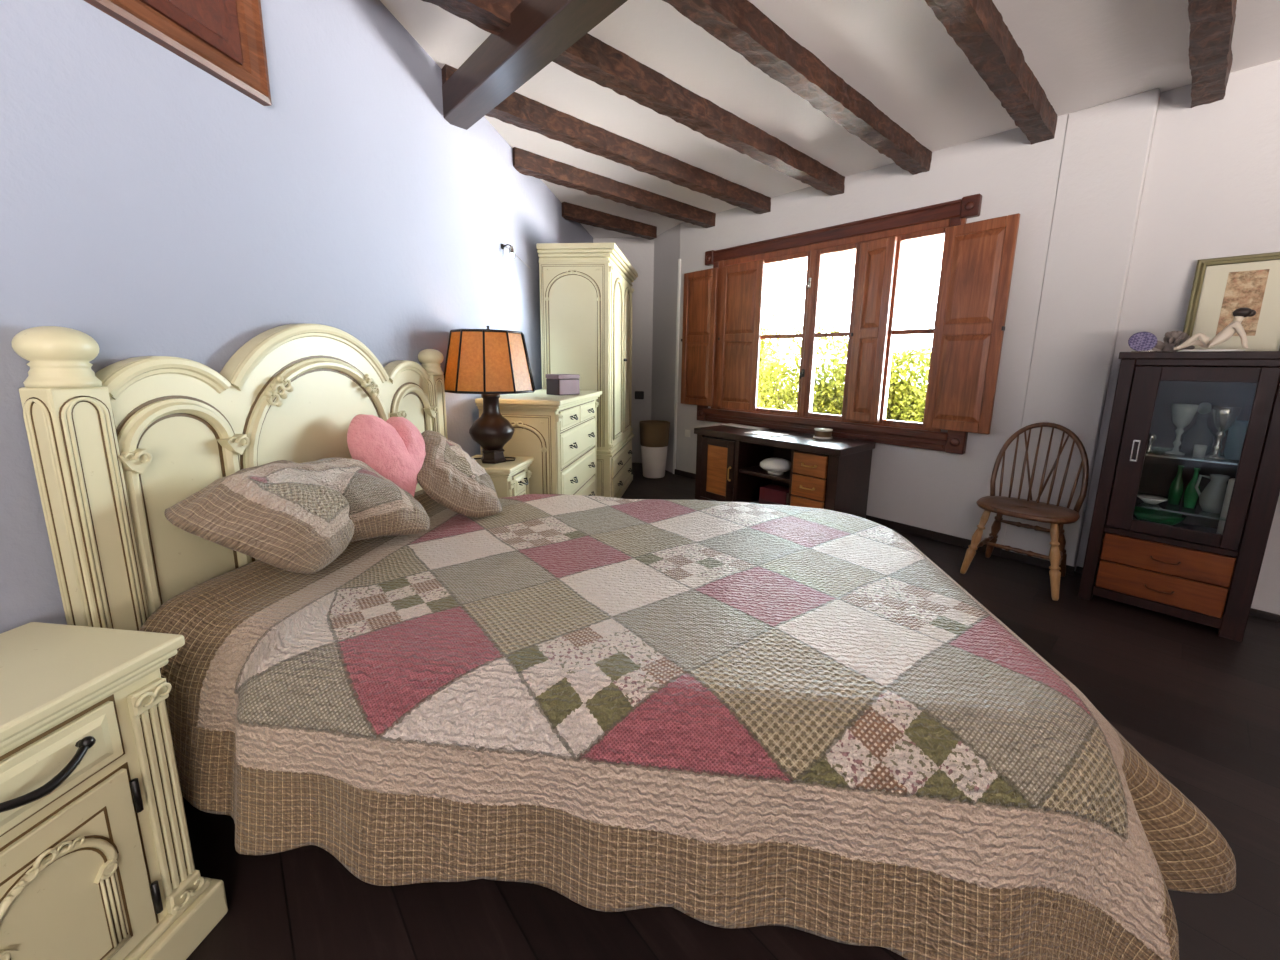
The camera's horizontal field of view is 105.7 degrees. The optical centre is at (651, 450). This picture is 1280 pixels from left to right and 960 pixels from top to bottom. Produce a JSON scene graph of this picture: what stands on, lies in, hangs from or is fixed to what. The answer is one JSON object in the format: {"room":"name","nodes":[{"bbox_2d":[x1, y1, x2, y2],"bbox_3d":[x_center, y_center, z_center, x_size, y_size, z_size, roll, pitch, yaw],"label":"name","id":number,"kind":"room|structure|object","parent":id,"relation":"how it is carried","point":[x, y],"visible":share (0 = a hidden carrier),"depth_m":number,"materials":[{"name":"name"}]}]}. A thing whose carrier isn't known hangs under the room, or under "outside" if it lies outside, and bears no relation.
{"room":"bedroom","nodes":[
{"label":"bedroom","id":0,"kind":"room"},
{"bbox_2d":[0,0,592,633],"bbox_3d":[-1.397,-0.426,1.562,0.182,2.847,9.906,2,10,6],"label":"wall","id":1,"kind":"structure","parent":0,"point":[150,205],"depth_m":1.51,"materials":[{"name":"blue paint"}]},
{"bbox_2d":[84,0,271,105],"bbox_3d":[-1.318,-1.350,0.979,0.034,0.640,1.144,2,10,6],"label":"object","id":2,"kind":"structure","parent":1,"relation":"in","point":[225,39],"depth_m":1.41,"materials":[{"name":"brown wood"}]},
{"bbox_2d":[182,797,189,808],"bbox_3d":[-1.323,0.949,1.782,0.016,0.065,9.620,2,10,6],"label":"baseboard","id":3,"kind":"structure","parent":1,"relation":"attached to","point":[186,803],"depth_m":1.41,"materials":[{"name":"black wood"}]},
{"bbox_2d":[501,244,530,268],"bbox_3d":[-0.987,-1.442,3.699,0.091,0.137,0.576,2,10,6],"label":"wall light","id":4,"kind":"object","parent":1,"relation":"attached to","point":[511,250],"visible":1,"depth_m":3.44,"materials":[{"name":"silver metal"}]},
{"bbox_2d":[442,0,627,129],"bbox_3d":[0.938,-1.498,0.587,0.154,0.162,5.980,-8,14,-43],"label":"ceiling beam","id":5,"kind":"structure","parent":1,"relation":"attached to","point":[539,31],"depth_m":2.13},
{"bbox_2d":[469,394,514,449],"bbox_3d":[-0.932,-0.170,2.835,0.255,0.330,0.255,2,10,6],"label":"lamp base","id":6,"kind":"object","parent":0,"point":[491,431],"depth_m":2.77,"materials":[{"name":"brown ceramic"}]},
{"bbox_2d":[593,223,680,472],"bbox_3d":[-0.065,-1.227,6.202,1.447,2.847,0.561,8,12,33],"label":"wall","id":7,"kind":"structure","parent":0,"point":[655,261],"depth_m":6.05,"materials":[{"name":"white paint"}]},
{"bbox_2d":[635,391,643,398],"bbox_3d":[-0.157,-0.721,6.318,0.117,0.104,0.058,2,10,6],"label":"wall box","id":8,"kind":"object","parent":7,"relation":"attached to","point":[638,394],"visible":1,"depth_m":6.29,"materials":[{"name":"black plastic"}]},
{"bbox_2d":[673,259,680,473],"bbox_3d":[0.308,-0.934,5.666,0.057,2.470,0.036,-8,13,-41],"label":"trim","id":9,"kind":"structure","parent":7,"relation":"attached to","point":[679,260],"depth_m":5.63,"materials":[{"name":"white paint"}]},
{"bbox_2d":[185,462,1279,959],"bbox_3d":[2.173,1.037,2.254,8.060,0.156,12.090,2,10,6],"label":"floor","id":10,"kind":"structure","parent":0,"point":[1201,706],"depth_m":1.30,"materials":[{"name":"brown wood"}]},
{"bbox_2d":[0,622,227,959],"bbox_3d":[-1.202,0.781,0.865,0.413,0.719,0.511,2,10,6],"label":"nightstand","id":11,"kind":"object","parent":10,"relation":"on","point":[97,862],"visible":1,"depth_m":0.92,"materials":[{"name":"beige paint"}]},
{"bbox_2d":[11,324,446,630],"bbox_3d":[-0.225,0.273,1.801,2.185,1.426,1.612,2,10,6],"label":"headboard","id":12,"kind":"object","parent":10,"relation":"on","point":[115,447],"visible":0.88,"depth_m":1.29,"materials":[{"name":"beige paint"}]},
{"bbox_2d":[139,489,1235,959],"bbox_3d":[0.054,0.568,1.771,2.512,0.501,1.797,2,10,6],"label":"bedspread","id":13,"kind":"object","parent":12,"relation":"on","point":[721,714],"visible":0.93,"depth_m":1.01,"materials":[{"name":"multicoloured fabric"}]},
{"bbox_2d":[165,457,429,573],"bbox_3d":[-1.072,0.186,1.560,0.324,0.337,0.741,3,10,13],"label":"pillow","id":14,"kind":"object","parent":13,"relation":"on","point":[291,516],"visible":1,"depth_m":1.40,"materials":[{"name":"beige fabric"}]},
{"bbox_2d":[347,414,425,496],"bbox_3d":[-1.055,0.064,2.008,0.200,0.443,0.384,2,10,6],"label":"cushion","id":15,"kind":"object","parent":13,"relation":"on","point":[394,448],"visible":0.8,"depth_m":1.89,"materials":[{"name":"pink fabric"}]},
{"bbox_2d":[417,430,501,517],"bbox_3d":[-0.916,0.091,2.238,0.342,0.332,0.545,-5,11,-29],"label":"pillow","id":16,"kind":"object","parent":13,"relation":"on","point":[452,478],"visible":0.97,"depth_m":2.09,"materials":[{"name":"beige fabric"}]},
{"bbox_2d":[472,455,533,497],"bbox_3d":[-0.937,0.419,2.935,0.409,0.719,0.381,2,10,6],"label":"nightstand","id":17,"kind":"object","parent":10,"relation":"on","point":[509,478],"visible":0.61,"depth_m":2.78,"materials":[{"name":"beige paint"}]},
{"bbox_2d":[444,326,534,463],"bbox_3d":[-0.930,-0.321,2.808,0.524,0.783,0.500,2,10,6],"label":"table lamp","id":18,"kind":"object","parent":17,"relation":"on","point":[490,363],"visible":1,"depth_m":2.62,"materials":[{"name":"orange fabric"}]},
{"bbox_2d":[475,389,601,495],"bbox_3d":[-0.758,0.115,3.649,0.559,1.074,1.199,2,10,6],"label":"dresser","id":19,"kind":"object","parent":10,"relation":"on","point":[559,431],"visible":0.59,"depth_m":3.10,"materials":[{"name":"beige paint"}]},
{"bbox_2d":[546,374,579,394],"bbox_3d":[-0.641,-0.480,3.523,0.152,0.146,0.200,9,13,40],"label":"box","id":20,"kind":"object","parent":19,"relation":"on","point":[556,384],"visible":1,"depth_m":3.46,"materials":[{"name":"purple cardboard"}]},
{"bbox_2d":[536,243,637,497],"bbox_3d":[-0.551,-0.686,4.753,0.665,2.272,1.326,2,10,6],"label":"wardrobe","id":21,"kind":"object","parent":10,"relation":"on","point":[586,290],"visible":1,"depth_m":4.12,"materials":[{"name":"beige paint"}]},
{"bbox_2d":[640,420,669,477],"bbox_3d":[0.034,-0.016,5.692,0.356,0.644,0.356,2,10,6],"label":"basket","id":22,"kind":"object","parent":10,"relation":"on","point":[654,434],"visible":1,"depth_m":5.57,"materials":[{"name":"grey"}]},
{"bbox_2d":[694,425,875,518],"bbox_3d":[1.112,0.205,4.378,0.612,0.705,1.482,-8,13,-41],"label":"sideboard","id":23,"kind":"object","parent":10,"relation":"on","point":[833,474],"visible":0.79,"depth_m":4.08,"materials":[{"name":"brown wood"}]},
{"bbox_2d":[722,423,768,430],"bbox_3d":[0.923,-0.237,4.810,0.156,0.008,0.507,-7,13,-37],"label":"paper","id":24,"kind":"object","parent":23,"relation":"on","point":[728,424],"visible":1,"depth_m":4.79,"materials":[{"name":"white paper"}]},
{"bbox_2d":[739,465,790,482],"bbox_3d":[1.165,0.193,4.353,0.528,0.031,0.533,-8,13,-41],"label":"shelf","id":25,"kind":"object","parent":23,"relation":"attached to","point":[755,470],"depth_m":4.25,"materials":[{"name":"brown wood"}]},
{"bbox_2d":[744,430,788,436],"bbox_3d":[1.030,-0.151,4.337,0.221,0.005,0.325,-9,14,-44],"label":"paper","id":26,"kind":"object","parent":23,"relation":"on","point":[764,433],"visible":1,"depth_m":4.32,"materials":[{"name":"white paper"}]},
{"bbox_2d":[759,499,787,504],"bbox_3d":[1.110,0.488,4.286,0.185,0.101,0.260,-8,13,-41],"label":"book","id":27,"kind":"object","parent":23,"relation":"on","point":[760,500],"visible":0.15,"depth_m":4.25,"materials":[{"name":"beige paper"}]},
{"bbox_2d":[759,484,788,504],"bbox_3d":[1.112,0.382,4.267,0.260,0.110,0.185,11,14,44],"label":"box","id":28,"kind":"object","parent":27,"relation":"on","point":[774,493],"visible":0.77,"depth_m":4.21,"materials":[{"name":"red paper"}]},
{"bbox_2d":[760,458,790,474],"bbox_3d":[1.079,0.133,4.198,0.281,0.136,0.281,-8,13,-41],"label":"bowl","id":29,"kind":"object","parent":23,"relation":"on","point":[774,466],"visible":0.99,"depth_m":4.11,"materials":[{"name":"white ceramic"}]},
{"bbox_2d":[813,428,832,438],"bbox_3d":[1.471,-0.148,4.154,0.165,0.081,0.165,-8,13,-41],"label":"tin","id":30,"kind":"object","parent":23,"relation":"on","point":[820,433],"visible":1,"depth_m":4.10,"materials":[{"name":"silver metal"}]},
{"bbox_2d":[960,422,1088,600],"bbox_3d":[2.356,0.328,3.037,0.515,0.980,0.508,-8,13,-41],"label":"chair","id":31,"kind":"object","parent":10,"relation":"on","point":[1056,515],"visible":1,"depth_m":3.06,"materials":[{"name":"brown wood"}]},
{"bbox_2d":[1078,351,1279,641],"bbox_3d":[2.874,0.187,2.633,0.504,1.408,0.640,-8,13,-41],"label":"display cabinet","id":32,"kind":"object","parent":10,"relation":"on","point":[1188,570],"visible":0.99,"depth_m":2.56,"materials":[{"name":"black wood"}]},
{"bbox_2d":[1128,332,1157,351],"bbox_3d":[2.642,-0.583,2.603,0.064,0.111,0.119,-8,13,-41],"label":"ornament","id":33,"kind":"object","parent":32,"relation":"on","point":[1140,341],"visible":0.88,"depth_m":2.60,"materials":[{"name":"purple metal"}]},
{"bbox_2d":[1146,433,1156,452],"bbox_3d":[2.718,-0.042,2.642,0.043,0.104,0.044,-8,13,-41],"label":"ornament","id":34,"kind":"object","parent":32,"relation":"on","point":[1152,437],"visible":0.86,"depth_m":2.63,"materials":[{"name":"silver metal"}]},
{"bbox_2d":[1137,494,1167,503],"bbox_3d":[2.762,0.274,2.681,0.122,0.034,0.122,-8,13,-41],"label":"dish","id":35,"kind":"object","parent":32,"relation":"on","point":[1150,499],"visible":0.98,"depth_m":2.67,"materials":[{"name":"white ceramic"}]},
{"bbox_2d":[1133,506,1186,525],"bbox_3d":[2.811,0.386,2.703,0.221,0.091,0.221,-8,13,-41],"label":"bowl","id":36,"kind":"object","parent":32,"relation":"in","point":[1157,515],"visible":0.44,"depth_m":2.69,"materials":[{"name":"green glass"}]},
{"bbox_2d":[1152,331,1194,351],"bbox_3d":[2.762,-0.570,2.565,0.124,0.124,0.160,-8,13,-41],"label":"cluster","id":37,"kind":"object","parent":32,"relation":"on","point":[1172,339],"visible":0.86,"depth_m":2.55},
{"bbox_2d":[1167,465,1184,504],"bbox_3d":[2.888,0.186,2.664,0.057,0.216,0.057,-8,13,-41],"label":"bottle","id":38,"kind":"object","parent":32,"relation":"on","point":[1176,489],"visible":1,"depth_m":2.65,"materials":[{"name":"green glass"}]},
{"bbox_2d":[1182,468,1200,508],"bbox_3d":[2.898,0.199,2.595,0.057,0.216,0.057,-8,13,-41],"label":"bottle","id":39,"kind":"object","parent":32,"relation":"on","point":[1192,491],"visible":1,"depth_m":2.58,"materials":[{"name":"green glass"}]},
{"bbox_2d":[1179,414,1215,455],"bbox_3d":[2.929,-0.119,2.589,0.125,0.281,0.125,-8,13,-41],"label":"decanter","id":40,"kind":"object","parent":32,"relation":"on","point":[1199,439],"visible":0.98,"depth_m":2.56,"materials":[{"name":"clear glass"}]},
{"bbox_2d":[1173,307,1255,351],"bbox_3d":[2.793,-0.597,2.410,0.114,0.210,0.251,-8,13,-41],"label":"figurine","id":41,"kind":"object","parent":32,"relation":"on","point":[1239,314],"visible":1,"depth_m":2.37,"materials":[{"name":"white ceramic"}]},
{"bbox_2d":[1204,406,1242,459],"bbox_3d":[2.909,-0.092,2.478,0.104,0.266,0.104,-8,13,-41],"label":"goblet","id":42,"kind":"object","parent":32,"relation":"on","point":[1224,418],"visible":1,"depth_m":2.46,"materials":[{"name":"clear glass"}]},
{"bbox_2d":[1211,406,1242,431],"bbox_3d":[2.910,-0.160,2.466,0.104,0.130,0.104,-8,13,-41],"label":"cup","id":43,"kind":"object","parent":42,"relation":"on","point":[1223,417],"depth_m":2.44,"materials":[{"name":"clear glass"}]},
{"bbox_2d":[1217,478,1234,533],"bbox_3d":[2.905,0.304,2.436,0.055,0.349,0.055,-8,13,-41],"label":"candle","id":44,"kind":"object","parent":32,"relation":"in","point":[1230,485],"visible":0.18,"depth_m":2.43,"materials":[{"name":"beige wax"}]},
{"bbox_2d":[1183,252,1279,350],"bbox_3d":[3.082,-0.746,2.536,0.105,0.542,0.380,-8,13,-41],"label":"picture frame","id":45,"kind":"object","parent":32,"relation":"on","point":[1254,285],"visible":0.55,"depth_m":2.54,"materials":[{"name":"beige"}]},
{"bbox_2d":[1215,269,1269,335],"bbox_3d":[3.088,-0.769,2.537,0.056,0.334,0.135,-8,13,-41],"label":"print","id":46,"kind":"object","parent":45,"relation":"attached to","point":[1239,288],"depth_m":2.53},
{"bbox_2d":[1223,420,1248,459],"bbox_3d":[2.999,-0.052,2.461,0.109,0.195,0.109,-8,13,-41],"label":"jar","id":47,"kind":"object","parent":32,"relation":"on","point":[1236,434],"visible":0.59,"depth_m":2.45,"materials":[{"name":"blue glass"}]},
{"bbox_2d":[380,0,1279,267],"bbox_3d":[2.223,-1.920,1.730,8.060,0.156,12.090,2,10,6],"label":"ceiling","id":48,"kind":"structure","parent":0,"point":[898,55],"depth_m":2.57,"materials":[{"name":"paint"}]},
{"bbox_2d":[441,64,770,213],"bbox_3d":[-0.027,-2.153,3.592,2.958,0.149,0.130,-8,13,-41],"label":"ceiling beam","id":49,"kind":"structure","parent":48,"relation":"attached to","point":[518,110],"depth_m":3.35,"materials":[{"name":"brown wood"}]},
{"bbox_2d":[562,202,656,239],"bbox_3d":[-0.433,-2.441,5.175,1.222,0.146,0.128,-8,13,-41],"label":"ceiling beam","id":50,"kind":"structure","parent":48,"relation":"attached to","point":[583,215],"depth_m":5.10,"materials":[{"name":"brown wood"}]},
{"bbox_2d":[513,147,715,227],"bbox_3d":[-0.207,-2.286,4.328,2.230,0.147,0.128,-8,13,-41],"label":"ceiling beam","id":51,"kind":"structure","parent":48,"relation":"attached to","point":[527,163],"depth_m":4.12,"materials":[{"name":"brown wood"}]},
{"bbox_2d":[422,0,844,195],"bbox_3d":[0.149,-2.008,2.795,3.776,0.148,0.130,-8,13,-41],"label":"ceiling beam","id":52,"kind":"structure","parent":48,"relation":"attached to","point":[590,58],"depth_m":2.68,"materials":[{"name":"brown wood"}]},
{"bbox_2d":[662,0,931,174],"bbox_3d":[0.306,-1.878,2.075,4.518,0.147,0.131,-8,13,-41],"label":"ceiling beam","id":53,"kind":"structure","parent":48,"relation":"attached to","point":[740,25],"depth_m":2.43,"materials":[{"name":"brown wood"}]},
{"bbox_2d":[925,0,1057,144],"bbox_3d":[0.179,-1.694,1.024,6.130,0.148,0.129,-8,13,-41],"label":"ceiling beam","id":54,"kind":"structure","parent":48,"relation":"attached to","point":[977,27],"depth_m":2.30,"materials":[{"name":"brown wood"}]},
{"bbox_2d":[1188,0,1236,107],"bbox_3d":[0.668,-1.599,0.540,6.201,0.148,0.131,-8,13,-41],"label":"ceiling beam","id":55,"kind":"structure","parent":48,"relation":"attached to","point":[1212,22],"depth_m":2.14,"materials":[{"name":"brown wood"}]},
{"bbox_2d":[676,113,1068,544],"bbox_3d":[1.488,-0.895,4.481,0.208,2.847,3.324,-8,13,-41],"label":"wall","id":56,"kind":"structure","parent":0,"point":[938,491],"depth_m":3.57,"materials":[{"name":"white paint"}]},
{"bbox_2d":[685,429,689,436],"bbox_3d":[0.419,-0.200,5.630,0.016,0.083,0.083,-8,13,-41],"label":"power socket","id":57,"kind":"object","parent":56,"relation":"attached to","point":[687,432],"visible":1,"depth_m":5.63,"materials":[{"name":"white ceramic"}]},
{"bbox_2d":[675,469,1000,555],"bbox_3d":[1.378,0.485,4.653,0.016,0.065,3.315,-8,13,-41],"label":"baseboard","id":58,"kind":"structure","parent":56,"relation":"attached to","point":[938,536],"depth_m":3.81,"materials":[{"name":"black"}]},
{"bbox_2d":[681,193,1019,453],"bbox_3d":[1.417,-1.048,4.405,0.277,1.781,3.038,-8,13,-41],"label":"window","id":59,"kind":"structure","parent":56,"relation":"in","point":[722,303],"depth_m":3.92,"materials":[{"name":"brown wood"}]},
{"bbox_2d":[681,267,717,406],"bbox_3d":[0.511,-1.210,5.283,0.030,1.427,0.487,-7,13,-39],"label":"shutter","id":60,"kind":"object","parent":59,"relation":"attached to","point":[699,371],"depth_m":5.24,"materials":[{"name":"brown wood"}]},
{"bbox_2d":[717,260,764,410],"bbox_3d":[0.884,-1.134,4.890,0.030,1.427,0.500,-8,13,-41],"label":"shutter","id":61,"kind":"object","parent":59,"relation":"attached to","point":[741,284],"depth_m":4.86,"materials":[{"name":"brown wood"}]},
{"bbox_2d":[846,236,896,422],"bbox_3d":[1.766,-0.947,3.923,0.030,1.427,0.292,-5,12,-32],"label":"shutter","id":62,"kind":"object","parent":59,"relation":"attached to","point":[876,284],"depth_m":3.90,"materials":[{"name":"brown wood"}]},
{"bbox_2d":[923,213,1019,433],"bbox_3d":[2.214,-0.847,3.398,0.030,1.427,0.435,-7,13,-36],"label":"shutter","id":63,"kind":"object","parent":59,"relation":"attached to","point":[978,257],"depth_m":3.37,"materials":[{"name":"brown wood"}]},
{"bbox_2d":[1003,88,1160,570],"bbox_3d":[2.737,-0.636,3.142,0.268,2.847,0.393,-8,13,-41],"label":"wall pier","id":64,"kind":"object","parent":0,"point":[1106,150],"visible":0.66,"depth_m":2.99,"materials":[{"name":"white paint"}]},
{"bbox_2d":[1000,549,1074,574],"bbox_3d":[2.608,0.753,3.292,0.016,0.055,0.400,-8,13,-41],"label":"baseboard","id":65,"kind":"object","parent":64,"relation":"attached to","point":[1011,555],"visible":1,"depth_m":3.31,"materials":[{"name":"black wood"}]},
{"bbox_2d":[1075,59,1279,614],"bbox_3d":[3.712,-0.439,2.125,0.182,2.847,2.496,-8,13,-41],"label":"wall","id":66,"kind":"structure","parent":0,"point":[1212,184],"depth_m":2.64,"materials":[{"name":"white paint"}]},
{"bbox_2d":[1076,566,1279,621],"bbox_3d":[3.572,0.944,2.353,0.016,0.039,2.314,-8,13,-41],"label":"baseboard","id":67,"kind":"structure","parent":66,"relation":"attached to","point":[1253,612],"depth_m":2.63,"materials":[{"name":"black wood"}]},
{"label":"outside","id":68,"kind":"structure","parent":0,"visible":0},
{"bbox_2d":[757,308,793,407],"bbox_3d":[2.066,-0.027,11.386,2.445,6.555,3.078,4,11,19],"label":"tree","id":69,"kind":"object","parent":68,"point":[770,349],"visible":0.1,"depth_m":10.63,"materials":[{"name":"green plant"}]},
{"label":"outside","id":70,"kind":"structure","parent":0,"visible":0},
{"bbox_2d":[757,319,892,414],"bbox_3d":[2.771,0.718,8.717,2.621,6.046,2.120,-4,11,-25],"label":"bush","id":71,"kind":"object","parent":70,"point":[826,399],"visible":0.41,"depth_m":8.16,"materials":[{"name":"green plant"}]},
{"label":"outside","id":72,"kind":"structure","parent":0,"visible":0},
{"bbox_2d":[816,327,903,382],"bbox_3d":[5.620,-0.320,13.772,3.964,6.416,3.096,-6,12,-34],"label":"tree","id":73,"kind":"object","parent":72,"point":[844,327],"visible":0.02,"depth_m":13.15,"materials":[{"name":"green plant"}]},
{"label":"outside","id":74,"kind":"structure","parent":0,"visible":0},
{"bbox_2d":[837,343,930,422],"bbox_3d":[3.878,1.108,7.883,1.762,5.606,1.882,-8,13,-41],"label":"tree","id":75,"kind":"object","parent":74,"point":[906,400],"visible":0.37,"depth_m":7.19,"materials":[{"name":"green plant"}]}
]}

